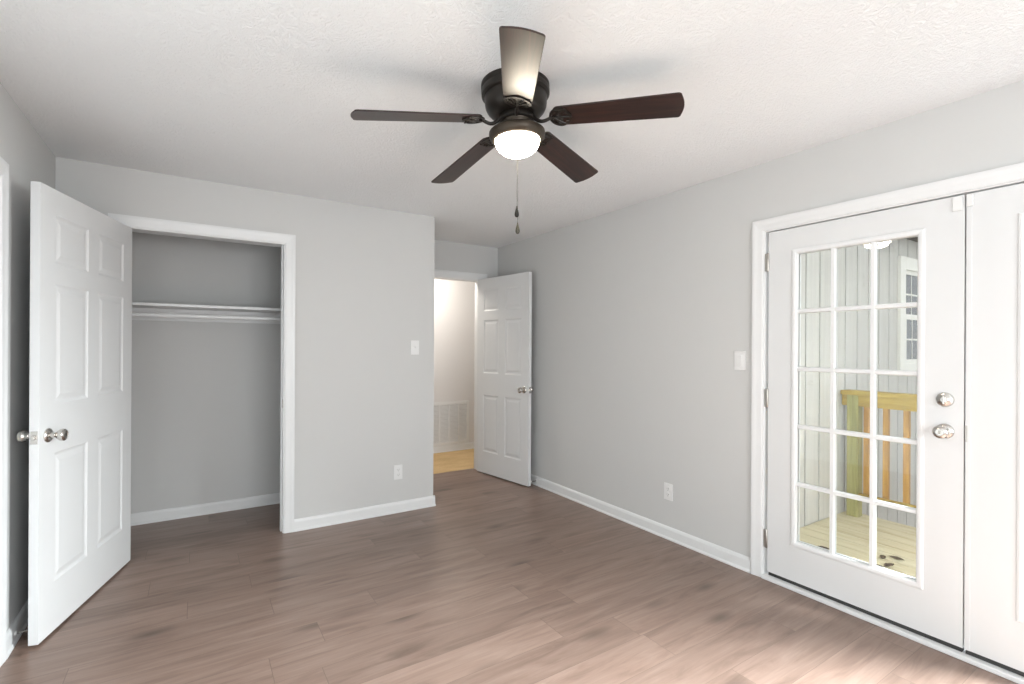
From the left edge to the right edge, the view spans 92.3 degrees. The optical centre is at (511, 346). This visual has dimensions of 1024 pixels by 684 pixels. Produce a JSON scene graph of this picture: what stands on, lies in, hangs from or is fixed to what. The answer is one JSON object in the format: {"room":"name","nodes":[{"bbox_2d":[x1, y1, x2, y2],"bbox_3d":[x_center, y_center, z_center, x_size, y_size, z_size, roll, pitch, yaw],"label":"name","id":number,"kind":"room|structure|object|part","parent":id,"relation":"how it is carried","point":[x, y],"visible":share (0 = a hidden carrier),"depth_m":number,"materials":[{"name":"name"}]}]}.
{"room":"empty bedroom","nodes":[
{"label":"empty bedroom","id":0,"kind":"room"},
{"bbox_2d":[0,82,55,629],"bbox_3d":[-1.134,0.118,0.398,0.120,2.402,7.537,0,0,-33],"label":"wall","id":1,"kind":"structure","parent":0,"point":[29,158],"depth_m":2.25,"materials":[{"name":"grey paint"}]},
{"bbox_2d":[0,157,8,666],"bbox_3d":[-1.899,0.276,1.600,0.138,2.078,1.025,0,0,-33],"label":"door frame","id":2,"kind":"structure","parent":1,"relation":"attached to","point":[4,166],"depth_m":2.04,"materials":[{"name":"white paint"}]},
{"bbox_2d":[7,600,27,658],"bbox_3d":[-2.378,1.270,2.446,0.020,0.085,0.911,0,0,-33],"label":"baseboard","id":3,"kind":"structure","parent":1,"relation":"attached to","point":[20,623],"depth_m":2.21,"materials":[{"name":"white paint"}]},
{"bbox_2d":[14,629,27,635],"bbox_3d":[-2.170,1.268,2.199,0.075,0.022,0.022,0,0,-33],"label":"door stop","id":4,"kind":"object","parent":1,"relation":"attached to","point":[26,630],"visible":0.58,"depth_m":2.19,"materials":[{"name":"white plastic"}]},
{"bbox_2d":[16,181,131,645],"bbox_3d":[-2.212,0.290,2.571,0.172,2.023,0.912,0,0,-17],"label":"door","id":5,"kind":"structure","parent":1,"relation":"in","point":[79,434],"depth_m":2.43,"materials":[{"name":"white paint"}]},
{"bbox_3d":[-2.156,0.396,2.188,0.058,0.055,0.055,0,0,-17],"label":"knob","id":6,"kind":"part","parent":5,"relation":"part of","materials":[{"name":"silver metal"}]},
{"bbox_3d":[-2.083,0.397,2.144,0.025,0.056,0.002,0,0,-17],"label":"latch plate","id":7,"kind":"part","parent":5,"relation":"part of","materials":[{"name":"silver metal"}]},
{"bbox_3d":[-2.047,0.397,2.221,0.058,0.055,0.055,0,0,-17],"label":"knob","id":8,"kind":"part","parent":5,"relation":"part of","materials":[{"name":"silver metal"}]},
{"bbox_2d":[131,232,280,513],"bbox_3d":[-2.110,0.113,4.081,2.231,2.402,0.049,0,0,-33],"label":"wall","id":9,"kind":"structure","parent":0,"point":[205,396],"depth_m":3.85,"materials":[{"name":"grey paint"}]},
{"bbox_2d":[132,302,280,323],"bbox_3d":[-2.004,-0.248,3.920,2.229,0.109,0.332,0,0,-33],"label":"closet shelf","id":10,"kind":"object","parent":9,"relation":"attached to","point":[136,306],"visible":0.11,"depth_m":3.75,"materials":[{"name":"white paint"}]},
{"bbox_2d":[132,312,280,320],"bbox_3d":[-1.946,-0.221,3.813,2.229,0.054,0.054,0,0,-33],"label":"closet rod","id":11,"kind":"object","parent":9,"relation":"attached to","point":[134,314],"visible":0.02,"depth_m":3.60,"materials":[{"name":"white paint"}]},
{"bbox_2d":[131,493,435,531],"bbox_3d":[-1.848,1.273,3.794,2.371,0.085,0.821,0,0,-33],"label":"baseboard","id":12,"kind":"structure","parent":9,"relation":"attached to","point":[154,516],"depth_m":3.81,"materials":[{"name":"white paint"}]},
{"bbox_2d":[55,157,434,518],"bbox_3d":[-1.855,0.114,3.797,2.351,2.402,0.801,0,0,-33],"label":"wall","id":13,"kind":"structure","parent":0,"point":[364,288],"depth_m":3.70,"materials":[{"name":"grey paint"}]},
{"bbox_2d":[108,213,295,532],"bbox_3d":[-2.019,0.258,3.277,1.040,2.112,0.138,0,0,-33],"label":"door frame","id":14,"kind":"structure","parent":13,"relation":"attached to","point":[138,224],"depth_m":3.48,"materials":[{"name":"white paint"}]},
{"bbox_2d":[280,246,282,531],"bbox_3d":[-1.652,0.297,3.524,0.009,2.039,0.036,0,0,-33],"label":"strip","id":15,"kind":"object","parent":13,"relation":"attached to","point":[281,358],"visible":1,"depth_m":3.51,"materials":[{"name":"white paint"}]},
{"bbox_2d":[394,465,401,479],"bbox_3d":[-0.908,1.000,3.929,0.070,0.115,0.009,0,0,-33],"label":"wall outlet","id":16,"kind":"object","parent":13,"relation":"attached to","point":[397,468],"visible":1,"depth_m":3.92,"materials":[{"name":"white plastic"}]},
{"bbox_2d":[411,340,418,354],"bbox_3d":[-0.786,0.005,3.998,0.070,0.115,0.020,0,0,-33],"label":"light switch","id":17,"kind":"object","parent":13,"relation":"attached to","point":[414,343],"visible":1,"depth_m":4.00,"materials":[{"name":"white plastic"}]},
{"bbox_2d":[433,240,497,443],"bbox_3d":[-1.282,0.117,5.350,4.997,2.402,1.188,0,0,-33],"label":"wall","id":18,"kind":"structure","parent":0,"point":[454,301],"depth_m":6.21,"materials":[{"name":"paint"}]},
{"bbox_2d":[433,400,468,445],"bbox_3d":[-0.917,0.962,6.146,0.848,0.545,0.011,0,0,-33],"label":"air vent","id":19,"kind":"object","parent":18,"relation":"in","point":[451,418],"visible":0.58,"depth_m":6.24,"materials":[{"name":"white plastic"}]},
{"bbox_2d":[433,442,473,452],"bbox_3d":[-0.928,1.278,6.135,3.300,0.085,0.020,0,0,-33],"label":"baseboard","id":20,"kind":"structure","parent":18,"relation":"attached to","point":[469,445],"depth_m":6.25,"materials":[{"name":"white paint"}]},
{"bbox_2d":[434,269,486,469],"bbox_3d":[-0.720,0.270,5.067,0.982,2.102,0.138,0,0,-33],"label":"door frame","id":21,"kind":"structure","parent":18,"relation":"attached to","point":[438,274],"depth_m":5.30,"materials":[{"name":"white paint"}]},
{"bbox_2d":[0,449,1017,683],"bbox_3d":[0.619,1.359,2.168,4.997,0.060,8.605,0,0,-33],"label":"floor","id":22,"kind":"structure","parent":0,"point":[498,581],"depth_m":2.45,"materials":[{"name":"wood"}]},
{"bbox_2d":[761,572,1023,683],"bbox_3d":[1.976,1.325,2.133,0.147,0.022,1.767,0,0,-33],"label":"threshold","id":23,"kind":"object","parent":22,"relation":"on","point":[963,656],"visible":0.47,"depth_m":2.26,"materials":[{"name":"white paint"}]},
{"bbox_2d":[0,0,1023,247],"bbox_3d":[0.372,-1.125,1.365,3.688,0.100,7.537,0,0,-33],"label":"ceiling","id":24,"kind":"structure","parent":0,"point":[257,94],"depth_m":2.00,"materials":[{"name":"white paint"}]},
{"bbox_2d":[350,26,684,233],"bbox_3d":[0.049,-0.787,2.064,1.251,0.606,1.203,0,0,35],"label":"ceiling fan","id":25,"kind":"object","parent":24,"relation":"hanging from","point":[515,95],"visible":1,"depth_m":1.93,"materials":[{"name":"brown wood"}]},
{"bbox_3d":[-0.359,-0.886,1.895,0.504,0.006,0.134,-7,12,-19],"label":"blade","id":26,"kind":"part","parent":25,"relation":"part of","materials":[{"name":"brown wood"}]},
{"bbox_3d":[-0.220,-0.881,2.345,0.134,0.006,0.504,-16,2,-37],"label":"blade","id":27,"kind":"part","parent":25,"relation":"part of","materials":[{"name":"brown wood"}]},
{"bbox_3d":[0.023,-0.818,2.022,0.184,0.071,0.184,-1,-2,-33],"label":"lamp shade","id":28,"kind":"part","parent":25,"relation":"part of","materials":[{"name":"white glass"}]},
{"bbox_3d":[0.025,-0.907,1.624,0.134,0.006,0.504,10,4,-2],"label":"blade","id":29,"kind":"part","parent":25,"relation":"part of","materials":[{"name":"brown wood"}]},
{"bbox_3d":[0.251,-0.899,2.351,0.134,0.006,0.504,-17,-15,33],"label":"blade","id":30,"kind":"part","parent":25,"relation":"part of","materials":[{"name":"brown wood"}]},
{"bbox_3d":[0.402,-0.915,1.906,0.504,0.006,0.134,3,-12,17],"label":"blade","id":31,"kind":"part","parent":25,"relation":"part of","materials":[{"name":"brown wood"}]},
{"bbox_2d":[498,80,1023,557],"bbox_3d":[1.897,0.135,2.281,0.120,2.402,7.417,0,0,-33],"label":"wall","id":32,"kind":"structure","parent":0,"point":[641,312],"depth_m":3.33,"materials":[{"name":"grey paint"}]},
{"bbox_2d":[477,272,532,485],"bbox_3d":[-0.093,0.301,4.937,0.172,2.023,0.810,0,0,-42],"label":"door","id":33,"kind":"structure","parent":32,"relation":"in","point":[504,316],"depth_m":4.89,"materials":[{"name":"white paint"}]},
{"bbox_2d":[531,474,750,572],"bbox_3d":[0.615,1.286,4.130,0.020,0.085,2.925,0,0,-33],"label":"baseboard","id":34,"kind":"structure","parent":32,"relation":"attached to","point":[742,562],"depth_m":3.50,"materials":[{"name":"white paint"}]},
{"bbox_2d":[664,482,672,500],"bbox_3d":[1.084,1.005,3.415,0.009,0.115,0.072,0,0,-33],"label":"wall outlet","id":35,"kind":"object","parent":32,"relation":"attached to","point":[668,488],"visible":1,"depth_m":3.41,"materials":[{"name":"white plastic"}]},
{"bbox_2d":[734,351,745,369],"bbox_3d":[1.375,0.083,2.971,0.010,0.115,0.072,0,0,-33],"label":"light switch","id":36,"kind":"object","parent":32,"relation":"attached to","point":[739,356],"visible":1,"depth_m":2.97,"materials":[{"name":"white plastic"}]},
{"bbox_2d":[763,195,965,651],"bbox_3d":[1.720,0.329,2.491,0.182,1.968,0.876,0,0,-33],"label":"door","id":37,"kind":"structure","parent":32,"relation":"in","point":[930,605],"depth_m":2.35,"materials":[{"name":"white paint"}]},
{"bbox_3d":[1.724,0.280,2.486,0.058,1.641,0.594,0,0,-33],"label":"lite frame","id":38,"kind":"part","parent":37,"relation":"part of","materials":[{"name":"white paint"}]},
{"bbox_3d":[1.871,0.370,2.143,0.058,0.055,0.055,0,0,-33],"label":"knob","id":39,"kind":"part","parent":37,"relation":"part of","materials":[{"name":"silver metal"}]},
{"bbox_2d":[751,162,1023,576],"bbox_3d":[1.981,0.303,2.133,0.138,2.067,1.899,0,0,-33],"label":"door frame","id":40,"kind":"structure","parent":32,"relation":"attached to","point":[1009,175],"depth_m":2.85,"materials":[{"name":"white paint"}]},
{"bbox_2d":[964,183,1023,676],"bbox_3d":[2.193,0.331,1.752,0.064,1.968,0.871,0,0,-33],"label":"door","id":41,"kind":"structure","parent":32,"relation":"in","point":[994,350],"depth_m":2.03,"materials":[{"name":"white paint"}]},
{"bbox_3d":[1.939,0.371,2.101,0.002,0.070,0.006,0,0,-33],"label":"strike plate","id":42,"kind":"part","parent":41,"relation":"part of","materials":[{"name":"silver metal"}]},
{"bbox_3d":[2.205,0.283,1.740,0.058,1.641,0.590,0,0,-33],"label":"lite frame","id":43,"kind":"part","parent":41,"relation":"part of","materials":[{"name":"white paint"}]},
{"label":"outside","id":44,"kind":"structure","parent":0,"visible":0},
{"bbox_3d":[9.816,2.320,2.186,13.109,0.080,11.025,0,0,-33],"label":"ground","id":45,"kind":"structure","parent":44,"visible":0},
{"bbox_2d":[800,511,915,577],"bbox_3d":[3.275,1.548,2.009,1.904,0.240,4.219,0,0,-33],"label":"wooden deck","id":46,"kind":"object","parent":45,"relation":"on","point":[852,533],"visible":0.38,"depth_m":3.64,"materials":[{"name":"yellow wood"}]},
{"bbox_2d":[840,389,916,517],"bbox_3d":[3.974,0.903,2.512,0.140,1.058,4.112,0,0,-33],"label":"deck railing","id":47,"kind":"object","parent":46,"relation":"on","point":[855,400],"visible":0.45,"depth_m":4.08,"materials":[{"name":"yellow wood"}]},
{"bbox_3d":[2.901,0.916,4.166,0.089,1.020,0.085,0,0,-33],"label":"post","id":48,"kind":"part","parent":47,"relation":"part of","materials":[{"name":"yellow wood"}]},
{"bbox_3d":[3.976,0.392,2.512,0.140,0.036,4.112,0,0,-33],"label":"cap rail","id":49,"kind":"part","parent":47,"relation":"part of","materials":[{"name":"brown wood"}]},
{"bbox_3d":[3.979,1.254,2.441,0.038,0.050,3.984,0,0,-33],"label":"rail","id":50,"kind":"part","parent":47,"relation":"part of","materials":[{"name":"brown wood"}]},
{"bbox_3d":[3.984,0.457,2.441,0.038,0.091,3.984,0,0,-33],"label":"rail","id":51,"kind":"part","parent":47,"relation":"part of","materials":[{"name":"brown wood"}]},
{"bbox_2d":[800,239,917,527],"bbox_3d":[4.080,0.578,5.101,6.609,3.340,0.100,0,0,-33],"label":"wall","id":52,"kind":"structure","parent":45,"relation":"on","point":[854,263],"depth_m":4.31,"materials":[{"name":"grey wood"}]},
{"bbox_2d":[897,256,917,370],"bbox_3d":[4.221,-0.316,5.111,0.970,1.166,0.030,0,0,-33],"label":"window","id":53,"kind":"structure","parent":52,"relation":"in","point":[907,272],"depth_m":4.95,"materials":[{"name":"white"}]},
{"bbox_3d":[4.217,-0.529,5.118,0.636,0.401,0.003,0,0,-33],"label":"glass pane","id":54,"kind":"part","parent":53,"relation":"part of","materials":[{"name":"black"}]},
{"bbox_3d":[4.217,-0.074,5.114,0.720,0.485,0.021,0,0,-33],"label":"sash","id":55,"kind":"part","parent":53,"relation":"part of","materials":[{"name":"white"}]},
{"bbox_3d":[4.219,-0.074,5.111,0.636,0.401,0.003,0,0,-33],"label":"glass pane","id":56,"kind":"part","parent":53,"relation":"part of","materials":[{"name":"black"}]},
{"bbox_3d":[4.218,-0.529,5.117,0.720,0.485,0.013,0,0,-33],"label":"sash","id":57,"kind":"part","parent":53,"relation":"part of","materials":[{"name":"white"}]},
{"bbox_2d":[907,237,917,241],"bbox_3d":[4.079,-1.117,5.118,6.609,0.050,0.460,0,0,-33],"label":"soffit","id":58,"kind":"structure","parent":52,"relation":"attached to","point":[915,239],"depth_m":5.00,"materials":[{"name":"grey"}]}
]}

